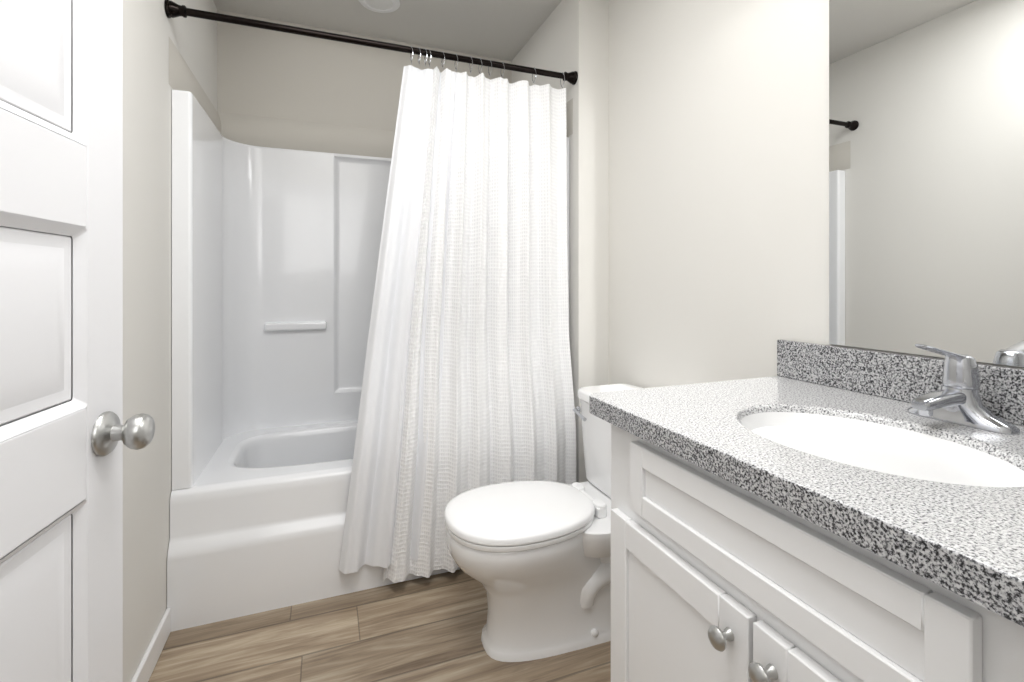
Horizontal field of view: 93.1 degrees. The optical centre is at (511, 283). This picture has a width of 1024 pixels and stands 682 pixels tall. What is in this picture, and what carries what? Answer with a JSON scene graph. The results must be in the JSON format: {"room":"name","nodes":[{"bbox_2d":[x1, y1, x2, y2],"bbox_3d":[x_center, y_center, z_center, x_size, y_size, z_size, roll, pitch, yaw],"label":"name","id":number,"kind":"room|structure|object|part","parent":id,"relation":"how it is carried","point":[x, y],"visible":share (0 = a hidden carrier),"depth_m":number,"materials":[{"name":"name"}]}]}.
{"room":"bathroom","nodes":[
{"label":"bathroom","id":0,"kind":"room"},
{"bbox_2d":[123,0,216,681],"bbox_3d":[-0.831,-0.085,0.646,0.100,2.480,3.800,0,0,-21],"label":"wall","id":1,"kind":"structure","parent":0,"point":[150,28],"depth_m":1.44,"materials":[{"name":"white paint"}]},
{"bbox_2d":[131,608,170,681],"bbox_3d":[-0.826,1.114,0.792,0.013,0.082,1.738,0,0,-21],"label":"baseboard","id":2,"kind":"structure","parent":1,"relation":"attached to","point":[146,667],"depth_m":1.43,"materials":[{"name":"white wood"}]},
{"bbox_2d":[164,0,577,87],"bbox_3d":[-0.432,-0.898,1.877,1.522,0.082,0.057,0,0,-21],"label":"curtain rod","id":3,"kind":"object","parent":1,"relation":"attached to","point":[173,9],"visible":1,"depth_m":1.82,"materials":[{"name":"black metal"}]},
{"bbox_2d":[339,65,575,582],"bbox_3d":[-0.184,0.127,1.945,0.964,1.967,0.129,0,0,-21],"label":"shower curtain","id":4,"kind":"object","parent":3,"relation":"hanging from","point":[467,384],"visible":0.94,"depth_m":1.95,"materials":[{"name":"fabric"}]},
{"bbox_2d":[217,10,510,130],"bbox_3d":[-0.615,-0.085,2.709,1.776,2.480,0.100,0,0,-21],"label":"wall","id":5,"kind":"structure","parent":0,"point":[273,74],"depth_m":2.50,"materials":[{"name":"grey paint"}]},
{"bbox_2d":[169,37,572,157],"bbox_3d":[-0.577,-0.750,2.256,1.523,0.161,0.771,0,0,-21],"label":"wall","id":6,"kind":"structure","parent":5,"relation":"attached to","point":[283,133],"depth_m":2.43,"materials":[{"name":"grey paint"}]},
{"bbox_2d":[148,569,610,681],"bbox_3d":[0.017,1.180,0.916,1.876,0.050,3.900,0,0,-21],"label":"floor","id":7,"kind":"structure","parent":0,"point":[425,629],"depth_m":1.54,"materials":[{"name":"brown wood"}]},
{"bbox_2d":[167,89,568,631],"bbox_3d":[-0.573,0.245,2.245,1.520,1.820,0.793,0,0,-21],"label":"tub","id":8,"kind":"object","parent":7,"relation":"on","point":[275,254],"visible":0.58,"depth_m":2.18,"materials":[{"name":"white plastic"}]},
{"bbox_2d":[444,384,641,661],"bbox_3d":[0.184,0.782,1.644,0.828,0.746,0.480,0,0,-21],"label":"toilet","id":9,"kind":"object","parent":7,"relation":"on","point":[533,558],"visible":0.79,"depth_m":1.51,"materials":[{"name":"white ceramic"}]},
{"bbox_3d":[0.039,0.742,1.589,0.518,0.051,0.385,0,0,-21],"label":"seat","id":10,"kind":"part","parent":9,"relation":"part of","materials":[{"name":"white plastic"}]},
{"bbox_3d":[0.260,0.494,1.845,0.033,0.033,0.104,0,0,-21],"label":"lever","id":11,"kind":"part","parent":9,"relation":"part of","materials":[{"name":"silver metal"}]},
{"bbox_2d":[589,340,1023,681],"bbox_3d":[0.598,0.631,0.842,0.639,1.048,0.832,0,0,-21],"label":"bathroom vanity","id":12,"kind":"object","parent":7,"relation":"on","point":[811,512],"visible":1,"depth_m":0.75,"materials":[{"name":"white wood"}]},
{"bbox_2d":[214,0,561,60],"bbox_3d":[0.017,-1.350,0.916,1.876,0.050,3.900,0,0,-21],"label":"ceiling","id":13,"kind":"structure","parent":0,"point":[503,29],"depth_m":2.43,"materials":[{"name":"white paint"}]},
{"bbox_2d":[359,0,399,12],"bbox_3d":[-0.621,-1.317,2.268,0.190,0.014,0.190,0,0,-21],"label":"recessed light","id":14,"kind":"object","parent":13,"relation":"in","point":[382,4],"depth_m":2.29,"materials":[{"name":"white plastic"}]},
{"bbox_2d":[511,0,608,482],"bbox_3d":[0.262,-0.085,2.549,0.252,2.480,0.825,0,0,-21],"label":"wall","id":15,"kind":"structure","parent":0,"point":[568,36],"depth_m":2.15,"materials":[{"name":"white paint"}]},
{"bbox_2d":[609,0,1023,387],"bbox_3d":[0.994,-0.085,0.848,0.100,2.480,2.875,0,0,-21],"label":"wall","id":16,"kind":"structure","parent":0,"point":[718,190],"depth_m":1.57,"materials":[{"name":"white paint"}]},
{"bbox_2d":[829,0,1023,366],"bbox_3d":[0.920,-0.357,0.891,0.006,1.016,0.691,0,0,-21],"label":"mirror","id":17,"kind":"object","parent":16,"relation":"attached to","point":[926,172],"visible":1,"depth_m":1.01,"materials":[{"name":"clear glass"}]},
{"bbox_3d":[-0.046,-1.110,0.079,0.840,0.430,0.120,0,0,-21],"label":"wall","id":18,"kind":"structure","parent":0,"visible":0},
{"bbox_2d":[0,0,154,681],"bbox_3d":[-0.526,0.128,0.403,0.190,2.030,0.807,0,0,-21],"label":"door","id":19,"kind":"structure","parent":18,"relation":"in","point":[66,434],"depth_m":0.65,"materials":[{"name":"white wood"}]},
{"bbox_3d":[-0.636,0.228,0.731,0.162,0.066,0.071,0,0,-21],"label":"knob","id":20,"kind":"part","parent":19,"relation":"part of","materials":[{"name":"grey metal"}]}
]}

